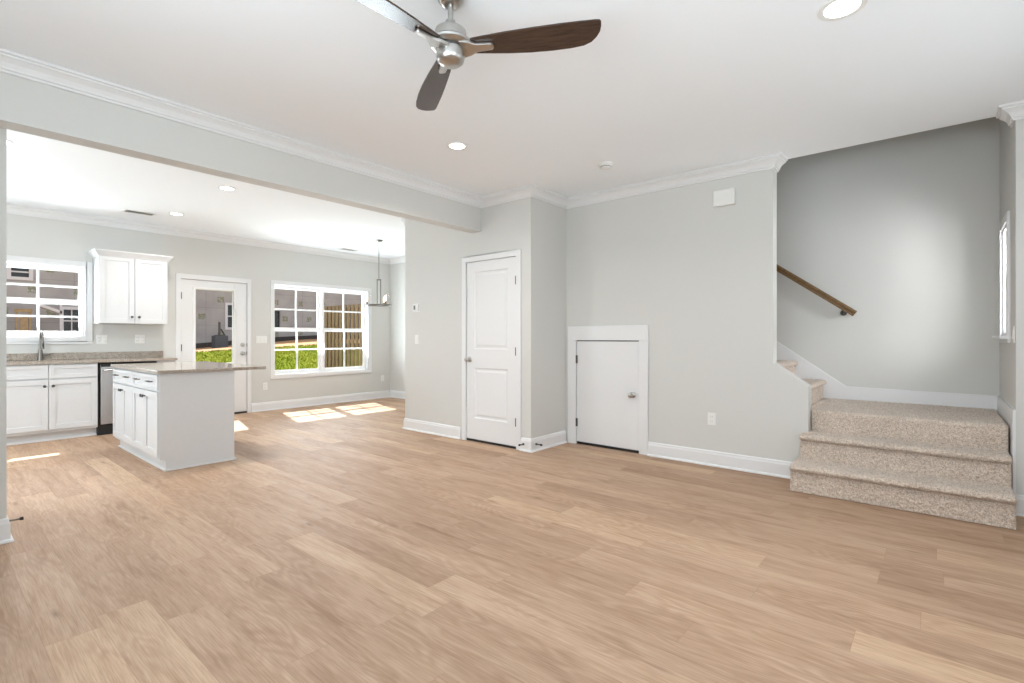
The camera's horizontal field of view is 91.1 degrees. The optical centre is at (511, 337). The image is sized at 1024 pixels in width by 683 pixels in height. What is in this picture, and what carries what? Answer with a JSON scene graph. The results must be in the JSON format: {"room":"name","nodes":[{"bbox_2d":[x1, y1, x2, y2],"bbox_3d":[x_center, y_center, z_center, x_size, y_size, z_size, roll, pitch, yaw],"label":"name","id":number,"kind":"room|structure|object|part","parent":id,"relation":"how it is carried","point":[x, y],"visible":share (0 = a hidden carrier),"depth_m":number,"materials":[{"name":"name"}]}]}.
{"room":"living room","nodes":[
{"label":"living room","id":0,"kind":"room"},
{"bbox_2d":[0,128,6,518],"bbox_3d":[-3.953,-0.185,2.185,0.640,2.770,2.438,0,0,40],"label":"wall","id":1,"kind":"structure","parent":0,"point":[3,132],"depth_m":2.94,"materials":[{"name":"paint"}]},
{"bbox_2d":[0,516,13,544],"bbox_3d":[-3.934,1.130,2.254,0.640,0.140,2.368,0,0,40],"label":"baseboard","id":2,"kind":"structure","parent":1,"relation":"attached to","point":[5,528],"depth_m":2.93,"materials":[{"name":"white wood"}]},
{"bbox_2d":[9,517,23,521],"bbox_3d":[-3.109,1.140,3.139,0.022,0.021,0.078,0,0,40],"label":"door stop","id":3,"kind":"object","parent":1,"relation":"attached to","point":[20,518],"visible":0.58,"depth_m":3.15,"materials":[{"name":"metal"}]},
{"bbox_2d":[7,213,389,402],"bbox_3d":[-5.131,-0.185,7.060,0.150,2.770,8.370,0,0,40],"label":"wall","id":4,"kind":"structure","parent":0,"point":[27,236],"depth_m":7.78,"materials":[{"name":"paint"}]},
{"bbox_2d":[7,255,92,343],"bbox_3d":[-5.845,-0.447,6.201,0.169,1.058,1.009,0,0,40],"label":"window","id":5,"kind":"structure","parent":4,"relation":"in","point":[84,335],"depth_m":6.33,"materials":[{"name":"white plastic"}]},
{"bbox_3d":[-5.898,-0.659,6.246,0.030,0.481,0.861,0,0,40],"label":"sash","id":6,"kind":"part","parent":5,"relation":"part of","materials":[{"name":"white plastic"}]},
{"bbox_3d":[-5.875,-0.253,6.226,0.030,0.465,0.861,0,0,40],"label":"sash","id":7,"kind":"part","parent":5,"relation":"part of","materials":[{"name":"white plastic"}]},
{"bbox_2d":[7,351,162,360],"bbox_3d":[-5.811,0.233,6.118,0.022,0.082,2.652,0,0,40],"label":"backsplash","id":8,"kind":"structure","parent":4,"relation":"attached to","point":[76,355],"depth_m":6.47,"materials":[{"name":"stone"}]},
{"bbox_2d":[96,335,106,343],"bbox_3d":[-5.403,0.028,6.613,0.010,0.118,0.116,0,0,40],"label":"wall outlet","id":9,"kind":"object","parent":4,"relation":"attached to","point":[100,339],"visible":1,"depth_m":6.61,"materials":[{"name":"white plastic"}]},
{"bbox_2d":[88,248,173,324],"bbox_3d":[-5.077,-0.647,6.707,0.383,0.934,0.854,0,0,40],"label":"upper cabinet","id":10,"kind":"object","parent":4,"relation":"attached to","point":[128,287],"visible":1,"depth_m":6.58,"materials":[{"name":"wood"}]},
{"bbox_3d":[-5.100,-0.615,6.485,0.020,0.863,0.364,0,0,40],"label":"door","id":11,"kind":"part","parent":10,"relation":"part of","materials":[{"name":"white wood"}]},
{"bbox_3d":[-5.077,-1.075,6.707,0.383,0.079,0.854,0,0,40],"label":"crown","id":12,"kind":"part","parent":10,"relation":"part of","materials":[{"name":"white wood"}]},
{"bbox_3d":[-4.861,-0.615,6.767,0.020,0.863,0.364,0,0,40],"label":"door","id":13,"kind":"part","parent":10,"relation":"part of","materials":[{"name":"white wood"}]},
{"bbox_2d":[135,335,144,342],"bbox_3d":[-5.136,0.022,6.930,0.010,0.118,0.116,0,0,40],"label":"wall outlet","id":14,"kind":"object","parent":4,"relation":"attached to","point":[138,338],"visible":1,"depth_m":6.93,"materials":[{"name":"white plastic"}]},
{"bbox_2d":[7,204,404,263],"bbox_3d":[-3.911,-1.520,6.017,3.060,0.098,8.150,0,0,40],"label":"trim","id":15,"kind":"structure","parent":4,"relation":"attached to","point":[11,208],"depth_m":7.25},
{"bbox_2d":[176,273,250,413],"bbox_3d":[-4.558,0.134,7.684,0.221,2.132,1.045,0,0,40],"label":"door","id":16,"kind":"structure","parent":4,"relation":"in","point":[186,284],"depth_m":7.86,"materials":[{"name":"white wood"}]},
{"bbox_3d":[-4.546,-0.162,7.667,0.060,1.180,0.592,0,0,40],"label":"glass frame","id":17,"kind":"part","parent":16,"relation":"part of","materials":[{"name":"clear glass"}]},
{"bbox_2d":[256,336,266,342],"bbox_3d":[-4.078,0.035,8.181,0.012,0.118,0.174,0,0,40],"label":"light switch","id":18,"kind":"object","parent":4,"relation":"attached to","point":[259,339],"visible":1,"depth_m":8.18,"materials":[{"name":"white plastic"}]},
{"bbox_2d":[270,280,371,378],"bbox_3d":[-3.418,-0.133,9.076,0.169,1.643,1.940,0,0,40],"label":"window","id":19,"kind":"structure","parent":4,"relation":"in","point":[366,330],"depth_m":9.07,"materials":[{"name":"white plastic"}]},
{"bbox_3d":[-3.771,-0.492,8.766,0.030,0.776,0.868,0,0,40],"label":"sash","id":20,"kind":"part","parent":19,"relation":"part of","materials":[{"name":"white plastic"}]},
{"bbox_3d":[-3.747,0.222,8.746,0.030,0.785,0.868,0,0,40],"label":"sash","id":21,"kind":"part","parent":19,"relation":"part of","materials":[{"name":"white plastic"}]},
{"bbox_3d":[-3.180,-0.492,9.466,0.030,0.776,0.893,0,0,40],"label":"sash","id":22,"kind":"part","parent":19,"relation":"part of","materials":[{"name":"white plastic"}]},
{"bbox_3d":[-3.156,0.222,9.446,0.030,0.785,0.893,0,0,40],"label":"sash","id":23,"kind":"part","parent":19,"relation":"part of","materials":[{"name":"white plastic"}]},
{"bbox_2d":[251,390,460,438],"bbox_3d":[-1.748,1.130,7.762,4.115,0.140,2.693,0,0,40],"label":"baseboard","id":24,"kind":"structure","parent":4,"relation":"attached to","point":[444,430],"depth_m":8.43,"materials":[{"name":"white wood"}]},
{"bbox_2d":[0,72,480,232],"bbox_3d":[-2.424,-1.389,3.384,0.150,0.363,6.245,0,0,40],"label":"wall header","id":25,"kind":"structure","parent":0,"point":[26,106],"depth_m":3.54,"materials":[{"name":"paint"}]},
{"bbox_2d":[0,48,787,208],"bbox_3d":[-1.055,-1.520,4.122,6.642,0.098,2.390,0,0,-23],"label":"trim","id":26,"kind":"structure","parent":25,"relation":"attached to","point":[11,63],"depth_m":4.12,"materials":[{"name":"white wood"}]},
{"bbox_2d":[390,262,404,391],"bbox_3d":[-1.198,-0.185,9.138,3.180,2.770,0.120,0,0,40],"label":"wall","id":27,"kind":"structure","parent":0,"point":[397,271],"depth_m":9.97,"materials":[{"name":"paint"}]},
{"bbox_2d":[405,218,410,418],"bbox_3d":[-0.714,-0.185,7.339,0.120,2.770,2.005,0,0,40],"label":"wall","id":28,"kind":"structure","parent":0,"point":[407,221],"depth_m":6.58,"materials":[{"name":"paint"}]},
{"bbox_2d":[411,197,537,438],"bbox_3d":[-0.520,-0.185,5.942,1.980,2.770,0.120,0,0,40],"label":"wall","id":29,"kind":"structure","parent":0,"point":[437,252],"depth_m":6.02,"materials":[{"name":"paint"}]},
{"bbox_2d":[413,303,419,311],"bbox_3d":[-1.232,-0.380,6.447,0.130,0.110,0.027,0,0,40],"label":"thermostat","id":30,"kind":"object","parent":29,"relation":"attached to","point":[416,307],"visible":1,"depth_m":6.42,"materials":[{"name":"white plastic"}]},
{"bbox_2d":[415,335,418,343],"bbox_3d":[-1.224,0.025,6.449,0.075,0.118,0.012,0,0,40],"label":"light switch","id":31,"kind":"object","parent":29,"relation":"attached to","point":[416,336],"visible":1,"depth_m":6.44,"materials":[{"name":"white plastic"}]},
{"bbox_2d":[462,249,520,449],"bbox_3d":[-0.224,0.131,5.646,0.891,2.139,0.191,0,0,40],"label":"door","id":32,"kind":"structure","parent":29,"relation":"in","point":[491,282],"depth_m":5.62,"materials":[{"name":"wood"}]},
{"bbox_3d":[-0.516,0.255,5.815,0.064,0.064,0.073,0,0,40],"label":"knob","id":33,"kind":"part","parent":32,"relation":"part of","materials":[{"name":"silver metal"}]},
{"bbox_2d":[0,397,1023,682],"bbox_3d":[-1.494,1.260,3.990,9.670,0.120,8.370,0,0,40],"label":"floor","id":34,"kind":"structure","parent":0,"point":[342,542],"depth_m":2.55,"materials":[{"name":"brown wood"}]},
{"bbox_2d":[7,363,97,445],"bbox_3d":[-5.548,0.753,5.958,0.625,0.893,0.892,0,0,40],"label":"base cabinet","id":35,"kind":"object","parent":34,"relation":"on","point":[46,402],"visible":0.96,"depth_m":5.79,"materials":[{"name":"wood"}]},
{"bbox_3d":[-5.483,0.395,5.612,0.020,0.157,0.440,0,0,40],"label":"drawer","id":36,"kind":"part","parent":35,"relation":"part of","materials":[{"name":"white wood"}]},
{"bbox_3d":[-5.483,0.776,5.612,0.020,0.580,0.440,0,0,40],"label":"door","id":37,"kind":"part","parent":35,"relation":"part of","materials":[{"name":"white wood"}]},
{"bbox_3d":[-5.392,1.190,5.827,0.013,0.020,0.892,0,0,40],"label":"toe moulding","id":38,"kind":"part","parent":35,"relation":"part of","materials":[{"name":"white wood"}]},
{"bbox_3d":[-5.196,0.395,5.952,0.020,0.157,0.439,0,0,40],"label":"drawer","id":39,"kind":"part","parent":35,"relation":"part of","materials":[{"name":"white wood"}]},
{"bbox_3d":[-5.196,0.776,5.952,0.020,0.580,0.439,0,0,40],"label":"door","id":40,"kind":"part","parent":35,"relation":"part of","materials":[{"name":"white wood"}]},
{"bbox_2d":[7,357,177,364],"bbox_3d":[-5.582,0.290,5.924,0.623,0.030,2.652,0,0,40],"label":"countertop","id":41,"kind":"structure","parent":35,"relation":"on","point":[95,360],"depth_m":6.16,"materials":[{"name":"stone"}]},
{"bbox_2d":[37,331,53,359],"bbox_3d":[-5.693,0.097,6.082,0.144,0.356,0.206,0,0,-12],"label":"faucet","id":42,"kind":"object","parent":41,"relation":"on","point":[41,335],"visible":1,"depth_m":6.10,"materials":[{"name":"silver metal"}]},
{"bbox_3d":[-5.683,0.029,6.065,0.182,0.221,0.022,0,0,40],"label":"spout","id":43,"kind":"part","parent":42,"relation":"part of","materials":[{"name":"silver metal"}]},
{"bbox_2d":[112,368,139,456],"bbox_3d":[-3.858,0.763,5.462,0.778,0.874,0.690,0,0,40],"label":"base cabinet","id":44,"kind":"object","parent":34,"relation":"on","point":[123,386],"visible":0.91,"depth_m":5.21,"materials":[{"name":"white wood"}]},
{"bbox_3d":[-4.199,0.782,5.357,0.383,0.583,0.020,0,0,40],"label":"door","id":45,"kind":"part","parent":44,"relation":"part of","materials":[{"name":"white wood"}]},
{"bbox_3d":[-4.052,0.408,5.233,0.768,0.143,0.020,0,0,40],"label":"drawer","id":46,"kind":"part","parent":44,"relation":"part of","materials":[{"name":"white wood"}]},
{"bbox_3d":[-3.904,0.782,5.109,0.381,0.583,0.020,0,0,40],"label":"door","id":47,"kind":"part","parent":44,"relation":"part of","materials":[{"name":"white wood"}]},
{"bbox_3d":[-4.021,1.191,5.269,0.778,0.018,0.016,0,0,40],"label":"shoe moulding","id":48,"kind":"part","parent":44,"relation":"part of","materials":[{"name":"white wood"}]},
{"bbox_2d":[96,361,156,434],"bbox_3d":[-5.048,0.756,6.523,0.650,0.888,0.608,0,0,40],"label":"dishwasher","id":49,"kind":"object","parent":34,"relation":"on","point":[105,371],"visible":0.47,"depth_m":6.18,"materials":[{"name":"silver metal"}]},
{"bbox_3d":[-4.854,0.699,6.370,0.041,0.733,0.580,0,0,40],"label":"door","id":50,"kind":"part","parent":49,"relation":"part of","materials":[{"name":"silver metal"}]},
{"bbox_2d":[157,360,173,362],"bbox_3d":[-4.821,0.753,6.858,0.575,0.893,0.190,0,0,40],"label":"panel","id":51,"kind":"object","parent":34,"relation":"on","point":[167,360],"visible":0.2,"depth_m":6.67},
{"bbox_2d":[133,371,236,471],"bbox_3d":[-3.245,0.763,4.945,0.821,0.874,0.690,0,0,40],"label":"base cabinet","id":52,"kind":"object","parent":34,"relation":"on","point":[181,420],"visible":1,"depth_m":4.69,"materials":[{"name":"white wood"}]},
{"bbox_3d":[-3.600,0.782,4.852,0.390,0.583,0.020,0,0,40],"label":"door","id":53,"kind":"part","parent":52,"relation":"part of","materials":[{"name":"white wood"}]},
{"bbox_3d":[-3.450,0.408,4.725,0.783,0.143,0.020,0,0,40],"label":"drawer","id":54,"kind":"part","parent":52,"relation":"part of","materials":[{"name":"white wood"}]},
{"bbox_3d":[-3.414,1.191,4.757,0.805,0.018,0.016,0,0,40],"label":"shoe moulding","id":55,"kind":"part","parent":52,"relation":"part of","materials":[{"name":"white wood"}]},
{"bbox_3d":[-3.299,0.782,4.598,0.388,0.583,0.020,0,0,40],"label":"door","id":56,"kind":"part","parent":52,"relation":"part of","materials":[{"name":"white wood"}]},
{"bbox_2d":[111,361,265,373],"bbox_3d":[-3.453,0.309,5.315,1.655,0.030,0.943,0,0,40],"label":"countertop","id":57,"kind":"structure","parent":52,"relation":"on","point":[200,366],"depth_m":5.07,"materials":[{"name":"stone"}]},
{"bbox_3d":[-2.937,0.763,4.708,0.012,0.874,0.619,0,0,40],"label":"panel","id":58,"kind":"part","parent":52,"relation":"part of","materials":[{"name":"white wood"}]},
{"bbox_3d":[-2.916,1.191,4.710,0.016,0.018,0.588,0,0,40],"label":"shoe moulding","id":59,"kind":"part","parent":52,"relation":"part of","materials":[{"name":"white wood"}]},
{"bbox_2d":[777,360,1016,529],"bbox_3d":[2.070,-0.118,4.984,4.038,2.628,1.559,0,0,40],"label":"staircase","id":60,"kind":"structure","parent":34,"relation":"on","point":[951,462],"depth_m":3.69,"materials":[{"name":"carpet"}]},
{"bbox_2d":[0,0,1023,258],"bbox_3d":[-1.494,-1.640,3.990,9.670,0.140,8.370,0,0,40],"label":"ceiling","id":61,"kind":"structure","parent":0,"point":[664,88],"depth_m":3.12,"materials":[{"name":"paint"}]},
{"bbox_2d":[121,209,156,215],"bbox_3d":[-4.681,-1.566,6.303,0.164,0.008,0.330,0,0,40],"label":"ceiling vent","id":62,"kind":"object","parent":61,"relation":"in","point":[124,210],"visible":1,"depth_m":6.30,"materials":[{"name":"white plastic"}]},
{"bbox_2d":[169,212,184,215],"bbox_3d":[-4.252,-1.565,6.367,0.170,0.008,0.170,0,0,40],"label":"recessed light","id":63,"kind":"object","parent":61,"relation":"in","point":[171,213],"visible":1,"depth_m":6.34,"materials":[{"name":"white plastic"}]},
{"bbox_2d":[218,186,235,190],"bbox_3d":[-2.995,-1.565,5.274,0.170,0.008,0.170,0,0,40],"label":"recessed light","id":64,"kind":"object","parent":61,"relation":"in","point":[227,188],"visible":1,"depth_m":5.27,"materials":[{"name":"white plastic"}]},
{"bbox_2d":[339,248,357,251],"bbox_3d":[-2.922,-1.566,8.967,0.154,0.008,0.300,0,0,40],"label":"ceiling vent","id":65,"kind":"object","parent":61,"relation":"in","point":[346,249],"visible":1,"depth_m":8.95,"materials":[{"name":"white plastic"}]},
{"bbox_2d":[365,240,391,306],"bbox_3d":[-2.131,-1.041,8.098,0.455,1.058,0.452,0,0,40],"label":"chandelier","id":66,"kind":"object","parent":61,"relation":"hanging from","point":[384,304],"visible":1,"depth_m":8.10,"materials":[{"name":"silver metal"}]},
{"bbox_2d":[447,142,467,149],"bbox_3d":[-0.448,-1.565,4.107,0.170,0.008,0.170,0,0,40],"label":"recessed light","id":67,"kind":"object","parent":61,"relation":"in","point":[451,145],"visible":1,"depth_m":4.09,"materials":[{"name":"white plastic"}]},
{"bbox_2d":[356,0,600,110],"bbox_3d":[-0.363,-1.407,2.180,1.199,0.323,1.070,0,0,40],"label":"ceiling fan","id":68,"kind":"object","parent":61,"relation":"hanging from","point":[450,43],"visible":1,"depth_m":2.24,"materials":[{"name":"brown wood"}]},
{"bbox_3d":[-0.531,-1.328,2.001,0.141,0.008,0.580,17,11,39],"label":"blade","id":69,"kind":"part","parent":68,"relation":"part of","materials":[{"name":"brown wood"}]},
{"bbox_3d":[-0.365,-1.316,2.207,0.097,0.036,0.152,0,0,40],"label":"blade arm","id":70,"kind":"part","parent":68,"relation":"part of","materials":[{"name":"silver metal"}]},
{"bbox_3d":[-0.417,-1.328,2.667,0.141,0.008,0.580,-14,5,-20],"label":"blade","id":71,"kind":"part","parent":68,"relation":"part of","materials":[{"name":"brown wood"}]},
{"bbox_3d":[-0.322,-1.316,2.421,0.097,0.036,0.152,0,0,-20],"label":"blade arm","id":72,"kind":"part","parent":68,"relation":"part of","materials":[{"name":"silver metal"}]},
{"bbox_3d":[-0.158,-1.316,2.277,0.152,0.036,0.097,0,0,10],"label":"blade arm","id":73,"kind":"part","parent":68,"relation":"part of","materials":[{"name":"silver metal"}]},
{"bbox_3d":[0.103,-1.328,2.236,0.580,0.008,0.141,0,-13,10],"label":"blade","id":74,"kind":"part","parent":68,"relation":"part of","materials":[{"name":"brown wood"}]},
{"bbox_2d":[598,161,613,169],"bbox_3d":[0.851,-1.548,4.545,0.140,0.044,0.140,0,0,40],"label":"smoke detector","id":75,"kind":"object","parent":61,"relation":"attached to","point":[606,165],"visible":1,"depth_m":4.51,"materials":[{"name":"white plastic"}]},
{"bbox_2d":[817,0,867,20],"bbox_3d":[1.567,-1.565,2.384,0.200,0.008,0.200,0,0,40],"label":"recessed light","id":76,"kind":"object","parent":61,"relation":"in","point":[832,10],"visible":1,"depth_m":2.39,"materials":[{"name":"white plastic"}]},
{"bbox_2d":[538,200,565,436],"bbox_3d":[0.404,-0.185,5.594,0.120,2.770,0.540,0,0,40],"label":"wall","id":77,"kind":"structure","parent":0,"point":[551,218],"depth_m":5.52,"materials":[{"name":"paint"}]},
{"bbox_2d":[519,430,1023,516],"bbox_3d":[0.043,1.130,2.454,5.100,0.140,5.805,0,0,40],"label":"baseboard","id":78,"kind":"structure","parent":77,"relation":"attached to","point":[558,438],"depth_m":5.32,"materials":[{"name":"white wood"}]},
{"bbox_2d":[566,119,1023,494],"bbox_3d":[2.289,-0.185,4.447,4.480,2.770,0.140,0,0,40],"label":"wall","id":79,"kind":"structure","parent":0,"point":[702,277],"depth_m":4.74,"materials":[{"name":"paint"}]},
{"bbox_2d":[568,325,648,454],"bbox_3d":[1.043,0.537,5.454,0.975,1.326,0.210,0,0,40],"label":"door","id":80,"kind":"structure","parent":79,"relation":"in","point":[608,366],"depth_m":5.41,"materials":[{"name":"wood"}]},
{"bbox_3d":[1.235,0.600,5.202,0.064,0.064,0.073,0,0,40],"label":"knob","id":81,"kind":"part","parent":80,"relation":"part of","materials":[{"name":"silver metal"}]},
{"bbox_2d":[708,412,715,425],"bbox_3d":[1.871,0.764,4.702,0.075,0.118,0.010,0,0,40],"label":"wall outlet","id":82,"kind":"object","parent":79,"relation":"attached to","point":[711,416],"visible":1,"depth_m":4.70,"materials":[{"name":"white plastic"}]},
{"bbox_2d":[647,442,791,478],"bbox_3d":[1.901,1.130,4.663,1.361,0.140,0.030,0,0,40],"label":"baseboard","id":83,"kind":"structure","parent":79,"relation":"attached to","point":[765,466],"depth_m":4.63,"materials":[{"name":"white wood"}]},
{"bbox_2d":[713,188,735,207],"bbox_3d":[1.950,-1.282,4.610,0.192,0.148,0.048,0,0,40],"label":"door chime","id":84,"kind":"object","parent":79,"relation":"attached to","point":[725,197],"visible":1,"depth_m":4.59,"materials":[{"name":"white plastic"}]},
{"bbox_2d":[996,100,1023,127],"bbox_3d":[0.142,-1.520,2.462,4.960,0.098,5.945,0,0,40],"label":"trim","id":85,"kind":"structure","parent":79,"relation":"attached to","point":[1009,113],"depth_m":3.39,"materials":[{"name":"white wood"}]},
{"bbox_2d":[1012,326,1014,342],"bbox_3d":[3.456,-0.020,3.462,0.012,0.118,0.075,0,0,40],"label":"light switch","id":86,"kind":"object","parent":79,"relation":"attached to","point":[1013,327],"visible":1,"depth_m":3.44,"materials":[{"name":"white plastic"}]},
{"bbox_2d":[777,117,999,395],"bbox_3d":[2.034,-1.500,6.135,5.634,5.400,0.120,0,0,40],"label":"wall","id":87,"kind":"structure","parent":0,"point":[902,231],"depth_m":4.72,"materials":[{"name":"paint"}]},
{"bbox_2d":[777,264,856,315],"bbox_3d":[2.196,-1.343,5.857,3.036,2.274,0.102,0,0,40],"label":"handrail","id":88,"kind":"object","parent":87,"relation":"attached to","point":[845,308],"visible":0.34,"depth_m":5.05,"materials":[{"name":"brown wood"}]},
{"bbox_2d":[777,341,996,411],"bbox_3d":[2.227,-0.880,5.883,5.014,3.040,0.016,0,0,40],"label":"skirt board","id":89,"kind":"object","parent":87,"relation":"attached to","point":[833,388],"visible":0.23,"depth_m":4.79,"materials":[{"name":"white wood"}]},
{"bbox_2d":[1000,120,1012,453],"bbox_3d":[3.912,-1.500,3.899,0.120,5.400,1.115,0,0,40],"label":"wall","id":90,"kind":"structure","parent":0,"point":[1006,133],"depth_m":3.80,"materials":[{"name":"paint"}]},
{"bbox_2d":[992,211,1010,342],"bbox_3d":[3.826,-0.440,3.843,0.181,0.968,0.650,0,0,40],"label":"window","id":91,"kind":"structure","parent":90,"relation":"in","point":[1004,336],"depth_m":3.96,"materials":[{"name":"white plastic"}]},
{"bbox_3d":[3.780,-0.001,3.882,0.060,0.022,0.650,0,0,40],"label":"sill","id":92,"kind":"part","parent":91,"relation":"part of","materials":[{"name":"white wood"}]},
{"bbox_3d":[3.796,-0.440,3.869,0.018,0.968,0.590,0,0,40],"label":"casing","id":93,"kind":"part","parent":91,"relation":"part of","materials":[{"name":"white wood"}]},
{"bbox_2d":[997,396,1015,494],"bbox_3d":[3.768,0.848,3.834,0.016,0.705,1.130,0,0,40],"label":"skirt board","id":94,"kind":"object","parent":90,"relation":"attached to","point":[1008,413],"visible":0.65,"depth_m":3.46,"materials":[{"name":"white wood"}]},
{"label":"outside","id":95,"kind":"structure","parent":0,"visible":0},
{"bbox_2d":[196,345,317,369],"bbox_3d":[1.829,0.760,21.358,7.640,1.120,63.000,0,0,40],"label":"lawn","id":96,"kind":"structure","parent":95,"point":[283,351],"depth_m":14.27,"materials":[{"name":"green plant"}]},
{"bbox_2d":[196,344,317,369],"bbox_3d":[-5.896,0.674,13.562,6.534,1.053,7.610,0,0,40],"label":"grass blades","id":97,"kind":"object","parent":96,"relation":"on","point":[293,347],"visible":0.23,"depth_m":14.29,"materials":[{"name":"green plant"}]},
{"bbox_2d":[325,304,361,367],"bbox_3d":[-3.489,0.307,11.435,2.845,2.125,0.175,0,0,40],"label":"fence","id":98,"kind":"object","parent":96,"relation":"on","point":[353,357],"visible":0.34,"depth_m":11.74,"materials":[{"name":"brown wood"}]},
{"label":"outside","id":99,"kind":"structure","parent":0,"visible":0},
{"bbox_2d":[196,339,317,351],"bbox_3d":[-10.946,0.625,32.144,25.800,1.050,63.000,0,0,40],"label":"bare soil","id":100,"kind":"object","parent":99,"point":[304,342],"visible":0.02,"depth_m":24.76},
{"bbox_2d":[14,304,61,330],"bbox_3d":[-20.208,-0.148,21.406,0.500,2.694,1.478,0,0,40],"label":"porch","id":101,"kind":"object","parent":100,"relation":"on","point":[23,320],"visible":0.42,"depth_m":21.02,"materials":[{"name":"wood"}]},
{"bbox_3d":[-20.504,0.075,20.776,0.140,2.248,0.074,0,0,40],"label":"post","id":102,"kind":"part","parent":101,"relation":"part of","materials":[{"name":"wood"}]},
{"bbox_3d":[-20.335,0.150,20.907,0.050,2.078,0.225,0,0,40],"label":"panel","id":103,"kind":"part","parent":101,"relation":"part of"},
{"bbox_3d":[-20.243,0.052,21.085,0.140,2.233,0.076,0,0,40],"label":"post","id":104,"kind":"part","parent":101,"relation":"part of","materials":[{"name":"wood"}]},
{"bbox_2d":[7,267,361,347],"bbox_3d":[-15.070,-2.450,34.971,8.850,7.900,55.000,0,0,40],"label":"house","id":105,"kind":"structure","parent":100,"relation":"on","point":[212,307],"depth_m":26.93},
{"bbox_3d":[-21.143,-2.814,21.569,0.020,0.438,0.554,0,0,40],"label":"pane","id":106,"kind":"part","parent":105,"relation":"part of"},
{"bbox_3d":[-20.055,-0.753,22.858,0.020,1.008,0.570,0,0,40],"label":"pane","id":107,"kind":"part","parent":105,"relation":"part of","materials":[{"name":"glass"}]},
{"bbox_3d":[-15.612,-1.179,28.122,0.020,1.237,0.654,0,0,40],"label":"pane","id":108,"kind":"part","parent":105,"relation":"part of","materials":[{"name":"black glass"}]},
{"bbox_3d":[-14.192,-1.092,29.935,0.030,0.993,0.609,0,0,40],"label":"doorway","id":109,"kind":"part","parent":105,"relation":"part of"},
{"bbox_2d":[212,322,227,347],"bbox_3d":[-14.626,-0.125,25.270,0.955,1.323,0.911,0,0,40],"label":"air conditioner","id":110,"kind":"object","parent":100,"relation":"on","point":[218,341],"visible":0.88,"depth_m":24.83,"materials":[{"name":"metal"}]}
]}

